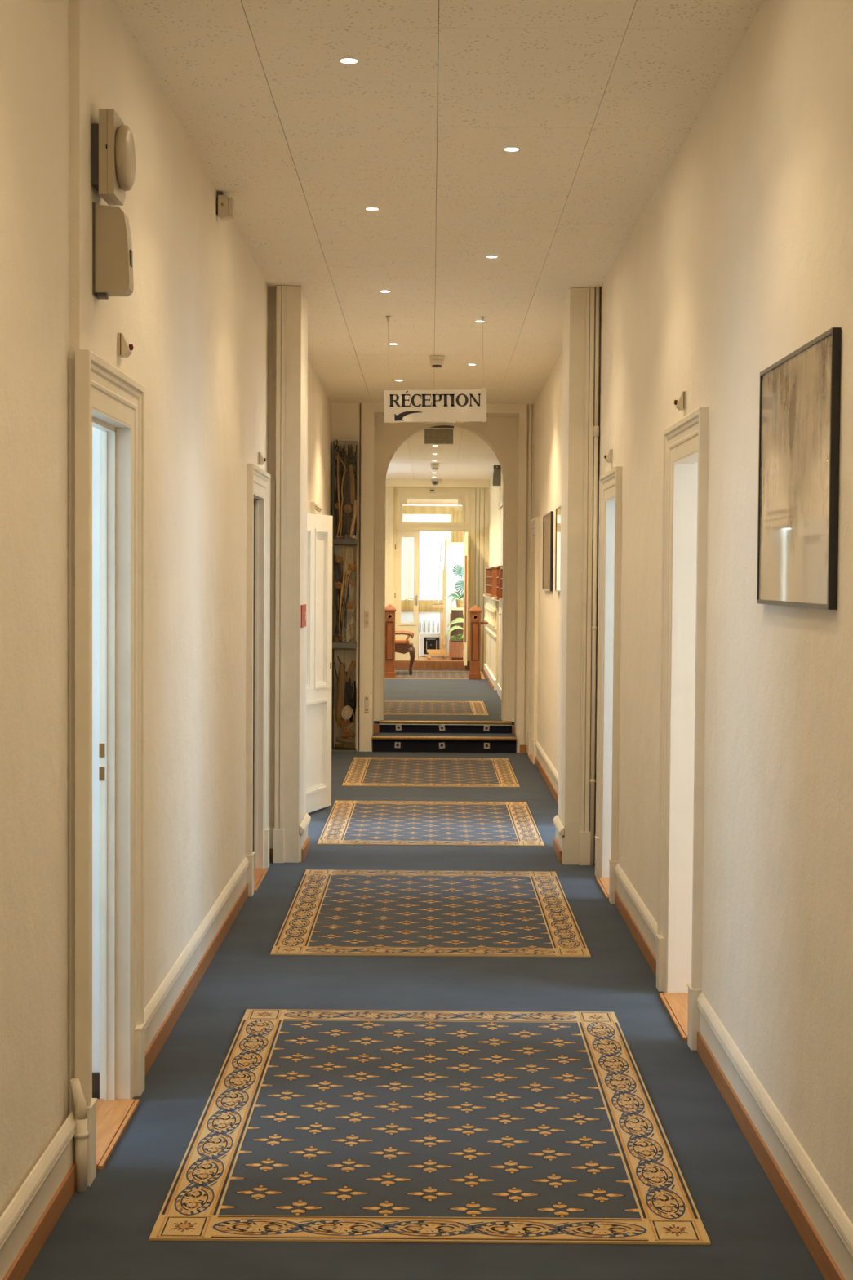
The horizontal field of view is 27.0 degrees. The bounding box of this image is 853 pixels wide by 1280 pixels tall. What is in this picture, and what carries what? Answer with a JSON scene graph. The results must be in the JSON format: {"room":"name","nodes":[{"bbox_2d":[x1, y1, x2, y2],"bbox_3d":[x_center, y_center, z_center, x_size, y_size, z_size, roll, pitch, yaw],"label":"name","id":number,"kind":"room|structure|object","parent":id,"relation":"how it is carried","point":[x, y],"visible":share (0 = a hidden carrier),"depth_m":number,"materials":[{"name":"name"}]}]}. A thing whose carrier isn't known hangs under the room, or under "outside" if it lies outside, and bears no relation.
{"room":"hotel corridor","nodes":[
{"label":"hotel corridor","id":0,"kind":"room"},
{"bbox_2d":[92,426,99,1098],"bbox_3d":[-2.061,0.134,5.727,2.050,2.810,0.055,0,2,0],"label":"door","id":1,"kind":"structure","parent":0,"point":[95,432],"depth_m":5.72,"materials":[{"name":"white paint"}]},
{"bbox_2d":[0,0,331,1217],"bbox_3d":[-1.008,-0.321,7.296,0.118,3.600,20.600,0,2,0],"label":"wall","id":2,"kind":"structure","parent":0,"point":[195,318],"depth_m":5.24,"materials":[{"name":"beige paint"}]},
{"bbox_2d":[0,1111,75,1279],"bbox_3d":[-1.000,1.551,0.990,0.052,0.215,7.860,0,2,0],"label":"baseboard","id":3,"kind":"structure","parent":2,"relation":"attached to","point":[33,1213],"depth_m":4.45,"materials":[{"name":"beige paint"}]},
{"bbox_2d":[75,349,146,1186],"bbox_3d":[-1.063,0.359,5.357,0.292,2.340,0.941,0,2,0],"label":"door","id":4,"kind":"structure","parent":2,"relation":"in","point":[108,400],"depth_m":5.66,"materials":[{"name":"beige paint"}]},
{"bbox_2d":[92,202,133,299],"bbox_3d":[-0.897,-1.111,5.092,0.104,0.264,0.087,0,2,0],"label":"wall speaker","id":5,"kind":"object","parent":2,"relation":"attached to","point":[112,244],"visible":1,"depth_m":5.06,"materials":[{"name":"plastic"}]},
{"bbox_2d":[91,109,135,205],"bbox_3d":[-0.896,-1.378,5.093,0.102,0.237,0.196,0,2,0],"label":"fire alarm","id":6,"kind":"object","parent":2,"relation":"attached to","point":[113,145],"visible":1,"depth_m":5.02,"materials":[{"name":"plastic"}]},
{"bbox_2d":[117,333,133,357],"bbox_3d":[-0.927,-0.911,5.493,0.044,0.068,0.068,0,2,0],"label":"light","id":7,"kind":"object","parent":2,"relation":"attached to","point":[125,349],"visible":1,"depth_m":5.46,"materials":[{"name":"beige plastic"}]},
{"bbox_2d":[144,856,248,1077],"bbox_3d":[-0.961,1.311,7.620,0.038,0.215,3.510,0,2,0],"label":"baseboard","id":8,"kind":"structure","parent":2,"relation":"attached to","point":[165,1007],"depth_m":7.15,"materials":[{"name":"beige paint"}]},
{"bbox_2d":[216,191,234,222],"bbox_3d":[-0.899,-1.937,7.941,0.074,0.120,0.074,0,2,0],"label":"sensor","id":9,"kind":"object","parent":2,"relation":"attached to","point":[224,204],"visible":1,"depth_m":7.91,"materials":[{"name":"grey plastic"}]},
{"bbox_2d":[245,463,270,896],"bbox_3d":[-1.278,0.211,9.838,0.748,2.310,0.996,0,2,0],"label":"door","id":10,"kind":"structure","parent":2,"relation":"in","point":[258,481],"depth_m":10.17,"materials":[{"name":"beige paint"}]},
{"bbox_2d":[257,452,266,465],"bbox_3d":[-0.915,-1.010,9.903,0.044,0.068,0.068,0,2,0],"label":"light","id":11,"kind":"object","parent":2,"relation":"attached to","point":[261,460],"visible":1,"depth_m":9.87,"materials":[{"name":"beige plastic"}]},
{"bbox_2d":[268,284,311,863],"bbox_3d":[-0.851,-0.404,10.729,0.278,3.459,0.632,0,2,0],"label":"pillar","id":12,"kind":"structure","parent":2,"relation":"attached to","point":[289,820],"depth_m":10.47,"materials":[{"name":"beige paint"}]},
{"bbox_2d":[300,604,306,627],"bbox_3d":[-0.742,-0.146,10.739,0.007,0.135,0.370,0,2,0],"label":"fire sign","id":13,"kind":"object","parent":2,"relation":"attached to","point":[303,619],"visible":1,"depth_m":10.67,"materials":[{"name":"red plastic"}]},
{"bbox_2d":[306,513,333,813],"bbox_3d":[-0.994,0.131,12.099,0.400,2.310,1.777,1,2,7],"label":"door","id":14,"kind":"structure","parent":2,"relation":"in","point":[319,527],"depth_m":12.72,"materials":[{"name":"beige paint"}]},
{"bbox_2d":[310,502,322,515],"bbox_3d":[-1.037,0.036,14.704,0.292,2.310,1.016,0,2,0],"label":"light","id":15,"kind":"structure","parent":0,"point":[315,508],"depth_m":14.44,"materials":[{"name":"beige"}]},
{"bbox_2d":[400,600,442,611],"bbox_3d":[-0.819,-0.586,30.146,2.400,0.200,0.032,0,2,0],"label":"curtain","id":16,"kind":"object","parent":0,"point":[406,605],"visible":0.21,"depth_m":30.14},
{"bbox_2d":[23,751,824,1279],"bbox_3d":[0.008,1.477,7.308,2.600,0.080,20.500,0,2,0],"label":"floor","id":17,"kind":"structure","parent":0,"point":[104,1231],"depth_m":5.98,"materials":[{"name":"blue carpet"}]},
{"bbox_2d":[70,1077,88,1191],"bbox_3d":[-0.956,1.361,4.900,0.050,0.313,0.043,0,2,0],"label":"pipe stub","id":18,"kind":"object","parent":17,"relation":"on","point":[82,1134],"visible":1,"depth_m":4.89,"materials":[{"name":"beige paint"}]},
{"bbox_2d":[331,648,357,752],"bbox_3d":[-0.789,0.582,17.069,0.233,0.993,0.160,0,2,0],"label":"display case","id":19,"kind":"object","parent":17,"relation":"on","point":[333,749],"visible":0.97,"depth_m":17.02,"materials":[{"name":"grey wood"}]},
{"bbox_2d":[335,662,345,721],"bbox_3d":[-0.823,0.499,17.032,0.091,0.563,0.076,0,2,0],"label":"driftwood log","id":20,"kind":"object","parent":19,"relation":"in","point":[340,684],"visible":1,"depth_m":17.00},
{"bbox_2d":[338,718,348,727],"bbox_3d":[-0.795,0.794,17.057,0.090,0.088,0.088,0,2,0],"label":"ball","id":21,"kind":"object","parent":19,"relation":"in","point":[341,722],"visible":1,"depth_m":17.03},
{"bbox_2d":[334,744,354,749],"bbox_3d":[-0.788,1.025,17.052,0.189,0.047,0.043,0,2,0],"label":"driftwood log","id":22,"kind":"object","parent":19,"relation":"on","point":[337,746],"visible":1,"depth_m":17.04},
{"bbox_2d":[336,737,354,744],"bbox_3d":[-0.782,0.969,17.050,0.174,0.071,0.050,0,2,0],"label":"driftwood log","id":23,"kind":"object","parent":22,"relation":"on","point":[341,740],"visible":1,"depth_m":17.03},
{"bbox_2d":[341,728,351,737],"bbox_3d":[-0.768,0.894,17.061,0.096,0.095,0.099,0,2,0],"label":"ball","id":24,"kind":"object","parent":23,"relation":"on","point":[347,731],"visible":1,"depth_m":17.03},
{"bbox_2d":[332,545,357,648],"bbox_3d":[-0.782,-0.413,17.034,0.233,0.983,0.160,0,2,0],"label":"display case","id":25,"kind":"object","parent":19,"relation":"on","point":[335,645],"visible":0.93,"depth_m":16.98,"materials":[{"name":"grey wood"}]},
{"bbox_2d":[334,618,342,642],"bbox_3d":[-0.841,-0.090,16.993,0.070,0.224,0.025,0,2,0],"label":"branch","id":26,"kind":"object","parent":25,"relation":"in","point":[337,623],"visible":1,"depth_m":16.98,"materials":[{"name":"black plant"}]},
{"bbox_2d":[334,555,342,563],"bbox_3d":[-0.838,-0.771,16.998,0.080,0.081,0.086,0,2,0],"label":"ball","id":27,"kind":"object","parent":25,"relation":"in","point":[337,557],"visible":1,"depth_m":16.98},
{"bbox_2d":[333,555,349,642],"bbox_3d":[-0.816,-0.395,17.049,0.147,0.834,0.104,0,2,-10],"label":"twigs","id":28,"kind":"object","parent":25,"relation":"in","point":[337,568],"visible":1,"depth_m":17.02,"materials":[{"name":"wood"}]},
{"bbox_2d":[338,546,347,625],"bbox_3d":[-0.795,-0.515,16.977,0.089,0.751,0.021,0,2,0],"label":"vine stem","id":29,"kind":"object","parent":25,"relation":"in","point":[346,553],"visible":1,"depth_m":16.97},
{"bbox_2d":[332,440,358,545],"bbox_3d":[-0.775,-1.402,16.998,0.233,0.983,0.160,0,2,0],"label":"display case","id":30,"kind":"object","parent":25,"relation":"on","point":[344,541],"depth_m":16.94,"materials":[{"name":"grey wood"}]},
{"bbox_2d":[336,453,340,537],"bbox_3d":[-0.838,-1.379,16.946,0.044,0.801,0.016,0,2,0],"label":"vine stem","id":31,"kind":"object","parent":30,"relation":"in","point":[338,490],"visible":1,"depth_m":16.94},
{"bbox_2d":[338,457,346,537],"bbox_3d":[-0.801,-1.360,16.947,0.073,0.763,0.013,0,2,0],"label":"vine stem","id":32,"kind":"object","parent":30,"relation":"in","point":[339,457],"visible":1,"depth_m":16.94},
{"bbox_2d":[333,444,356,536],"bbox_3d":[-0.774,-1.416,17.014,0.226,0.902,0.117,0,2,0],"label":"twigs","id":33,"kind":"object","parent":30,"relation":"in","point":[346,458],"visible":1,"depth_m":16.98,"materials":[{"name":"wood"}]},
{"bbox_2d":[334,439,355,477],"bbox_3d":[-0.772,-1.723,17.007,0.219,0.388,0.102,0,2,0],"label":"twigs","id":34,"kind":"object","parent":30,"relation":"in","point":[340,452],"visible":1,"depth_m":16.99,"materials":[{"name":"wood"}]},
{"bbox_2d":[342,575,356,639],"bbox_3d":[-0.750,-0.325,17.042,0.150,0.671,0.098,0,2,0],"label":"twigs","id":35,"kind":"object","parent":25,"relation":"in","point":[350,575],"visible":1,"depth_m":17.03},
{"bbox_2d":[346,601,354,609],"bbox_3d":[-0.731,-0.330,17.014,0.076,0.076,0.075,1,2,21],"label":"ball","id":36,"kind":"object","parent":25,"relation":"in","point":[349,606],"visible":1,"depth_m":16.99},
{"bbox_2d":[347,563,356,572],"bbox_3d":[-0.710,-0.690,17.001,0.085,0.081,0.087,0,2,0],"label":"ball","id":37,"kind":"object","parent":25,"relation":"in","point":[352,567],"visible":1,"depth_m":16.98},
{"bbox_2d":[341,705,352,719],"bbox_3d":[-0.762,0.695,17.017,0.105,0.137,0.024,0,2,0],"label":"shell","id":38,"kind":"object","parent":19,"relation":"in","point":[348,709],"visible":1,"depth_m":17.01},
{"bbox_2d":[344,671,355,722],"bbox_3d":[-0.743,0.547,17.083,0.173,0.496,0.108,0,2,-17],"label":"twigs","id":39,"kind":"object","parent":19,"relation":"in","point":[348,688],"visible":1,"depth_m":17.05,"materials":[{"name":"wood"}]},
{"bbox_2d":[345,660,355,682],"bbox_3d":[-0.729,0.298,17.028,0.101,0.212,0.041,0,2,0],"label":"driftwood log","id":40,"kind":"object","parent":19,"relation":"in","point":[353,663],"visible":1,"depth_m":17.01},
{"bbox_2d":[149,1008,711,1244],"bbox_3d":[0.012,1.490,5.733,1.433,0.006,2.400,0,2,0],"label":"rug","id":41,"kind":"object","parent":17,"relation":"on","point":[380,1126],"visible":1,"depth_m":5.34,"materials":[{"name":"blue fabric"}]},
{"bbox_2d":[270,869,591,957],"bbox_3d":[0.021,1.369,9.085,1.433,0.006,2.280,0,2,0],"label":"rug","id":42,"kind":"object","parent":17,"relation":"on","point":[331,912],"visible":1,"depth_m":8.86,"materials":[{"name":"blue fabric"}]},
{"bbox_2d":[317,800,544,846],"bbox_3d":[0.030,1.253,12.288,1.433,0.006,2.170,0,2,0],"label":"rug","id":43,"kind":"object","parent":17,"relation":"on","point":[403,823],"visible":1,"depth_m":12.12,"materials":[{"name":"blue fabric"}]},
{"bbox_2d":[342,756,519,786],"bbox_3d":[0.039,1.139,15.446,1.433,0.006,2.230,0,2,0],"label":"rug","id":44,"kind":"object","parent":17,"relation":"on","point":[362,771],"visible":1,"depth_m":15.28,"materials":[{"name":"multicoloured fabric"}]},
{"bbox_2d":[372,732,516,752],"bbox_3d":[0.172,0.999,17.324,1.392,0.153,0.446,0,2,0],"label":"step","id":45,"kind":"structure","parent":17,"relation":"on","point":[381,741],"depth_m":17.13,"materials":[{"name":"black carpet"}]},
{"bbox_2d":[400,498,462,632],"bbox_3d":[0.085,-1.143,30.253,5.200,3.100,0.150,0,2,0],"label":"wall","id":46,"kind":"structure","parent":0,"point":[406,616],"depth_m":30.20,"materials":[{"name":"white paint"}]},
{"bbox_2d":[403,504,462,506],"bbox_3d":[0.093,-2.276,30.037,4.200,0.027,0.028,0,2,0],"label":"rail","id":47,"kind":"object","parent":46,"relation":"attached to","point":[407,504],"visible":0.31,"depth_m":30.03,"materials":[{"name":"white metal"}]},
{"bbox_2d":[400,514,451,599],"bbox_3d":[0.087,-1.438,30.108,4.200,1.500,0.036,0,2,0],"label":"window","id":48,"kind":"structure","parent":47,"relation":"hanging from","point":[429,553],"depth_m":30.11,"materials":[{"name":"glass"}]},
{"bbox_2d":[402,506,462,514],"bbox_3d":[0.042,-2.192,30.040,4.100,0.130,0.040,0,2,0],"label":"valance","id":49,"kind":"object","parent":47,"relation":"hanging from","point":[406,509],"visible":0.25,"depth_m":30.04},
{"bbox_2d":[451,511,464,542],"bbox_3d":[0.552,-1.433,30.046,0.270,1.500,0.040,0,2,0],"label":"curtain","id":50,"kind":"object","parent":47,"relation":"hanging from","point":[456,536],"visible":0.29,"depth_m":30.03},
{"bbox_2d":[385,479,489,670],"bbox_3d":[-0.412,-1.138,27.238,2.920,3.500,0.520,0,2,0],"label":"wall","id":51,"kind":"structure","parent":0,"point":[473,495],"depth_m":27.31,"materials":[{"name":"yellow paint"}]},
{"bbox_2d":[395,530,468,665],"bbox_3d":[0.217,-0.657,27.261,1.375,2.035,0.611,2,3,36],"label":"door","id":52,"kind":"structure","parent":51,"relation":"in","point":[412,627],"depth_m":27.40,"materials":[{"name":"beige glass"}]},
{"bbox_2d":[112,0,764,406],"bbox_3d":[0.033,-2.094,7.204,2.100,0.370,20.550,0,2,0],"label":"ceiling","id":53,"kind":"structure","parent":0,"point":[598,100],"depth_m":7.05,"materials":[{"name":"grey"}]},
{"bbox_2d":[338,57,359,64],"bbox_3d":[-0.258,-1.930,5.920,0.067,0.006,0.067,0,2,0],"label":"recessed light","id":54,"kind":"object","parent":53,"relation":"in","point":[349,60],"visible":1,"depth_m":5.92,"materials":[{"name":"white glass"}]},
{"bbox_2d":[364,206,379,210],"bbox_3d":[-0.252,-2.000,8.244,0.067,0.006,0.067,0,2,0],"label":"recessed light","id":55,"kind":"object","parent":53,"relation":"in","point":[370,208],"visible":1,"depth_m":8.24,"materials":[{"name":"white glass"}]},
{"bbox_2d":[384,316,486,422],"bbox_3d":[0.058,-1.757,11.550,0.668,0.686,0.030,0,2,0],"label":"hanging sign","id":56,"kind":"object","parent":53,"relation":"hanging from","point":[400,406],"visible":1,"depth_m":11.55,"materials":[{"name":"beige plastic"}]},
{"bbox_2d":[429,355,444,368],"bbox_3d":[0.080,-2.115,13.532,0.120,0.091,0.120,0,2,0],"label":"smoke detector","id":57,"kind":"object","parent":53,"relation":"attached to","point":[437,362],"visible":1,"depth_m":13.49,"materials":[{"name":"beige plastic"}]},
{"bbox_2d":[502,146,519,151],"bbox_3d":[0.340,-1.962,7.103,0.067,0.006,0.067,0,2,0],"label":"recessed light","id":58,"kind":"object","parent":53,"relation":"in","point":[506,148],"visible":1,"depth_m":7.10,"materials":[{"name":"white glass"}]},
{"bbox_2d":[418,656,462,661],"bbox_3d":[0.071,0.367,28.882,5.200,0.180,2.700,0,2,0],"label":"floor","id":59,"kind":"structure","parent":0,"point":[420,658],"depth_m":28.16,"materials":[{"name":"brown wood"}]},
{"bbox_2d":[412,621,439,632],"bbox_3d":[0.077,-0.041,30.078,0.680,0.550,0.100,0,2,0],"label":"radiator","id":60,"kind":"object","parent":59,"relation":"on","point":[422,623],"visible":0.29,"depth_m":30.03,"materials":[{"name":"white metal"}]},
{"bbox_2d":[418,632,447,657],"bbox_3d":[0.104,0.074,29.137,0.460,0.383,0.470,0,2,0],"label":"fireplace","id":61,"kind":"object","parent":59,"relation":"on","point":[427,641],"visible":0.7,"depth_m":28.92,"materials":[{"name":"white metal"}]},
{"bbox_2d":[426,539,448,658],"bbox_3d":[0.204,-0.648,28.261,0.385,1.885,0.567,0,2,0],"label":"door frame","id":62,"kind":"structure","parent":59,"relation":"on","point":[442,607],"depth_m":28.09,"materials":[{"name":"brown wood"}]},
{"bbox_2d":[437,541,442,604],"bbox_3d":[0.213,-1.067,28.343,0.079,0.993,0.574,0,2,0],"label":"canvas","id":63,"kind":"object","parent":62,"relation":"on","point":[442,541],"visible":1,"depth_m":28.06,"materials":[{"name":"white paper"}]},
{"bbox_2d":[445,542,464,656],"bbox_3d":[0.597,-0.666,29.108,0.565,1.865,0.030,0,2,0],"label":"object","id":64,"kind":"object","parent":59,"relation":"on","point":[455,550],"visible":0.23,"depth_m":29.09,"materials":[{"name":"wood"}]},
{"bbox_2d":[448,633,463,660],"bbox_3d":[0.534,0.090,28.010,0.355,0.439,0.300,0,2,0],"label":"planter box","id":65,"kind":"object","parent":59,"relation":"on","point":[455,646],"visible":0.73,"depth_m":27.87,"materials":[{"name":"brown wood"}]},
{"bbox_2d":[444,610,463,638],"bbox_3d":[0.532,-0.081,28.040,0.188,0.777,0.667,2,3,36],"label":"potted plant","id":66,"kind":"object","parent":65,"relation":"in","point":[457,620],"visible":0.39,"depth_m":27.95,"materials":[{"name":"green plant"}]},
{"bbox_2d":[449,607,463,639],"bbox_3d":[0.604,-0.116,28.558,0.460,0.813,0.430,0,2,0],"label":"base cabinet","id":67,"kind":"object","parent":59,"relation":"on","point":[456,612],"visible":0.35,"depth_m":28.35,"materials":[{"name":"brown wood"}]},
{"bbox_2d":[448,591,463,607],"bbox_3d":[0.492,-0.647,28.432,0.330,0.253,0.236,0,2,0],"label":"potted plant","id":68,"kind":"object","parent":67,"relation":"on","point":[459,604],"visible":0.85,"depth_m":28.41,"materials":[{"name":"green plant"}]},
{"bbox_2d":[453,564,463,599],"bbox_3d":[0.604,-0.904,28.614,0.370,0.756,0.156,0,2,0],"label":"monstera","id":69,"kind":"object","parent":67,"relation":"on","point":[460,568],"visible":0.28,"depth_m":28.58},
{"bbox_2d":[386,426,498,479],"bbox_3d":[-0.300,-2.456,22.502,3.150,0.383,10.050,0,2,0],"label":"ceiling","id":70,"kind":"structure","parent":0,"point":[469,457],"depth_m":22.99,"materials":[{"name":"grey"}]},
{"bbox_2d":[430,462,439,470],"bbox_3d":[0.112,-2.309,23.682,0.120,0.091,0.120,0,2,0],"label":"smoke detector","id":71,"kind":"object","parent":70,"relation":"attached to","point":[434,466],"visible":1,"depth_m":23.64,"materials":[{"name":"beige plastic"}]},
{"bbox_2d":[424,425,453,444],"bbox_3d":[0.127,-2.117,18.204,0.310,0.226,0.062,0,2,0],"label":"exit sign","id":72,"kind":"object","parent":70,"relation":"hanging from","point":[442,434],"visible":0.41,"depth_m":18.19,"materials":[{"name":"grey plastic"}]},
{"bbox_2d":[373,669,514,733],"bbox_3d":[-0.348,0.795,22.499,3.000,0.340,9.811,0,2,0],"label":"floor","id":73,"kind":"structure","parent":0,"point":[428,690],"depth_m":21.64,"materials":[{"name":"blue carpet"}]},
{"bbox_2d":[384,604,396,678],"bbox_3d":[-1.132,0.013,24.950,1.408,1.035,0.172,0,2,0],"label":"newel post","id":74,"kind":"object","parent":73,"relation":"on","point":[389,621],"visible":0.79,"depth_m":24.87,"materials":[{"name":"brown wood"}]},
{"bbox_2d":[384,670,484,679],"bbox_3d":[0.093,0.504,25.835,1.460,0.006,2.100,0,2,0],"label":"rug","id":75,"kind":"object","parent":73,"relation":"on","point":[400,674],"visible":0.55,"depth_m":25.75,"materials":[{"name":"beige fabric"}]},
{"bbox_2d":[395,630,415,675],"bbox_3d":[-0.545,-0.040,25.927,0.761,1.086,0.604,0,2,0],"label":"armchair","id":76,"kind":"object","parent":75,"relation":"on","point":[402,646],"visible":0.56,"depth_m":25.64,"materials":[{"name":"brown wood"}]},
{"bbox_2d":[395,638,409,644],"bbox_3d":[-0.511,0.022,25.929,0.525,0.065,0.520,0,2,0],"label":"cushion","id":77,"kind":"object","parent":76,"relation":"on","point":[397,641],"depth_m":25.67,"materials":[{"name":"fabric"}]},
{"bbox_2d":[384,700,488,715],"bbox_3d":[-0.056,0.737,19.369,1.400,0.006,2.040,0,2,0],"label":"rug","id":78,"kind":"object","parent":73,"relation":"on","point":[391,707],"visible":0.73,"depth_m":19.28,"materials":[{"name":"gold fabric"}]},
{"bbox_2d":[378,720,511,733],"bbox_3d":[0.186,0.859,17.564,1.311,0.116,0.056,0,2,0],"label":"step","id":79,"kind":"structure","parent":73,"relation":"attached to","point":[428,726],"depth_m":17.57,"materials":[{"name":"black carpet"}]},
{"bbox_2d":[468,604,488,679],"bbox_3d":[0.741,0.031,24.815,0.294,1.035,0.172,0,2,0],"label":"newel post","id":80,"kind":"object","parent":73,"relation":"on","point":[475,611],"visible":0.95,"depth_m":24.74,"materials":[{"name":"brown wood"}]},
{"bbox_2d":[495,495,502,699],"bbox_3d":[0.888,-0.493,20.183,0.075,2.420,3.620,0,2,0],"label":"wall","id":81,"kind":"structure","parent":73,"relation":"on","point":[500,503],"depth_m":21.21,"materials":[{"name":"white paint"}]},
{"bbox_2d":[494,565,502,599],"bbox_3d":[0.863,-0.660,20.487,0.125,0.389,0.724,0,2,0],"label":"shelf","id":82,"kind":"object","parent":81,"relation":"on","point":[499,570],"visible":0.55,"depth_m":20.14,"materials":[{"name":"brown wood"}]},
{"bbox_2d":[498,567,502,600],"bbox_3d":[0.867,-0.605,19.238,0.110,0.369,1.324,0,2,0],"label":"shelf","id":83,"kind":"object","parent":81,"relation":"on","point":[501,568],"visible":0.2,"depth_m":19.86,"materials":[{"name":"brown wood"}]},
{"bbox_2d":[373,416,526,752],"bbox_3d":[-0.250,-0.710,17.499,3.200,3.650,0.875,0,2,0],"label":"wall","id":84,"kind":"structure","parent":0,"point":[500,433],"depth_m":17.53,"materials":[{"name":"beige paint"}]},
{"bbox_2d":[358,404,360,751],"bbox_3d":[-0.643,-0.593,17.116,0.007,3.340,0.012,0,2,0],"label":"trim","id":85,"kind":"structure","parent":84,"relation":"attached to","point":[360,404],"depth_m":17.11,"materials":[{"name":"brown wood"}]},
{"bbox_2d":[364,610,368,626],"bbox_3d":[-0.575,-0.202,17.097,0.044,0.160,0.017,0,2,0],"label":"light switch","id":86,"kind":"object","parent":84,"relation":"attached to","point":[366,612],"visible":1,"depth_m":17.09,"materials":[{"name":"beige plastic"}]},
{"bbox_2d":[364,695,368,712],"bbox_3d":[-0.576,0.617,17.128,0.040,0.160,0.015,0,2,0],"label":"wall socket","id":87,"kind":"object","parent":84,"relation":"attached to","point":[366,697],"visible":1,"depth_m":17.12,"materials":[{"name":"beige plastic"}]},
{"bbox_2d":[331,402,533,752],"bbox_3d":[0.054,-0.616,17.329,1.990,3.420,0.480,0,2,0],"label":"wall frame","id":88,"kind":"object","parent":84,"relation":"attached to","point":[345,417],"visible":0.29,"depth_m":17.10,"materials":[{"name":"beige paint"}]},
{"bbox_2d":[525,405,533,752],"bbox_3d":[0.998,-0.576,17.093,0.050,3.330,0.050,0,2,0],"label":"trim","id":89,"kind":"structure","parent":84,"relation":"attached to","point":[531,407],"depth_m":17.05,"materials":[{"name":"beige paint"}]},
{"bbox_2d":[488,462,502,567],"bbox_3d":[0.994,-0.893,22.680,0.120,3.640,9.600,0,2,0],"label":"wall","id":90,"kind":"structure","parent":0,"point":[495,492],"depth_m":24.77,"materials":[{"name":"yellow paint"}]},
{"bbox_2d":[483,594,498,690],"bbox_3d":[0.885,-0.025,24.513,0.095,1.170,4.400,0,2,0],"label":"dado","id":91,"kind":"object","parent":90,"relation":"attached to","point":[491,608],"visible":0.96,"depth_m":23.65,"materials":[{"name":"white paint"}]},
{"bbox_2d":[484,566,497,596],"bbox_3d":[0.883,-0.797,24.285,0.105,0.389,2.624,0,2,0],"label":"shelf","id":92,"kind":"object","parent":91,"relation":"on","point":[491,572],"visible":0.82,"depth_m":23.31,"materials":[{"name":"brown wood"}]},
{"bbox_2d":[492,465,501,485],"bbox_3d":[0.893,-2.090,22.610,0.100,0.255,0.154,0,2,0],"label":"lamp","id":93,"kind":"object","parent":90,"relation":"attached to","point":[496,473],"visible":0.94,"depth_m":22.54,"materials":[{"name":"grey plastic"}]},
{"bbox_2d":[533,0,852,1224],"bbox_3d":[1.050,-0.306,7.291,0.122,3.600,20.600,0,2,0],"label":"wall","id":94,"kind":"structure","parent":0,"point":[740,257],"depth_m":5.46,"materials":[{"name":"beige paint"}]},
{"bbox_2d":[527,516,539,764],"bbox_3d":[1.114,0.008,16.518,0.292,2.265,0.916,0,2,0],"label":"door","id":95,"kind":"structure","parent":94,"relation":"in","point":[535,522],"depth_m":16.81,"materials":[{"name":"beige paint"}]},
{"bbox_2d":[535,741,558,804],"bbox_3d":[0.998,1.088,14.171,0.038,0.215,3.850,0,2,0],"label":"baseboard","id":96,"kind":"structure","parent":94,"relation":"attached to","point":[547,770],"depth_m":14.48,"materials":[{"name":"beige paint"}]},
{"bbox_2d":[542,511,553,591],"bbox_3d":[0.999,-0.725,14.646,0.020,0.635,0.970,0,2,0],"label":"framed picture","id":97,"kind":"object","parent":94,"relation":"attached to","point":[548,518],"visible":1,"depth_m":14.51,"materials":[{"name":"black"}]},
{"bbox_2d":[555,506,560,592],"bbox_3d":[0.994,-0.671,13.157,0.020,0.635,0.850,0,2,0],"label":"framed picture","id":98,"kind":"object","parent":94,"relation":"attached to","point":[557,552],"visible":0.46,"depth_m":13.37,"materials":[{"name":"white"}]},
{"bbox_2d":[552,287,599,865],"bbox_3d":[0.929,-0.391,10.724,0.263,3.459,0.632,0,2,0],"label":"pillar","id":99,"kind":"structure","parent":94,"relation":"attached to","point":[571,842],"depth_m":10.45,"materials":[{"name":"beige paint"}]},
{"bbox_2d":[590,286,599,865],"bbox_3d":[0.986,-0.364,10.421,0.034,3.388,0.034,0,2,0],"label":"pipe","id":100,"kind":"object","parent":94,"relation":"attached to","point":[596,428],"visible":1,"depth_m":10.41,"materials":[{"name":"metal"}]},
{"bbox_2d":[595,466,622,903],"bbox_3d":[1.107,0.239,9.654,0.292,2.300,0.901,0,2,0],"label":"door","id":101,"kind":"structure","parent":94,"relation":"in","point":[611,482],"depth_m":9.95,"materials":[{"name":"beige paint"}]},
{"bbox_2d":[604,448,613,462],"bbox_3d":[0.990,-1.004,9.687,0.044,0.068,0.068,0,2,0],"label":"light","id":102,"kind":"object","parent":94,"relation":"attached to","point":[609,457],"visible":1,"depth_m":9.65,"materials":[{"name":"beige plastic"}]},
{"bbox_2d":[614,863,657,977],"bbox_3d":[0.993,1.300,8.310,0.038,0.215,1.860,0,2,0],"label":"baseboard","id":103,"kind":"structure","parent":94,"relation":"attached to","point":[640,922],"depth_m":8.28,"materials":[{"name":"beige paint"}]},
{"bbox_2d":[674,391,686,410],"bbox_3d":[0.982,-0.928,6.898,0.044,0.068,0.068,0,2,0],"label":"light","id":104,"kind":"object","parent":94,"relation":"attached to","point":[680,404],"visible":1,"depth_m":6.87,"materials":[{"name":"beige plastic"}]},
{"bbox_2d":[655,407,708,1050],"bbox_3d":[1.099,0.323,6.843,0.292,2.335,0.996,0,2,0],"label":"door","id":105,"kind":"structure","parent":94,"relation":"in","point":[678,935],"depth_m":7.18,"materials":[{"name":"beige paint"}]},
{"bbox_2d":[696,991,852,1279],"bbox_3d":[0.975,1.538,1.719,0.038,0.215,9.330,0,2,0],"label":"baseboard","id":106,"kind":"structure","parent":94,"relation":"attached to","point":[820,1220],"depth_m":4.88,"materials":[{"name":"beige paint"}]},
{"bbox_2d":[756,327,840,609],"bbox_3d":[0.983,-0.428,4.747,0.020,0.677,0.945,0,2,0],"label":"framed picture","id":107,"kind":"object","parent":94,"relation":"attached to","point":[798,459],"visible":1,"depth_m":4.64,"materials":[{"name":"black"}]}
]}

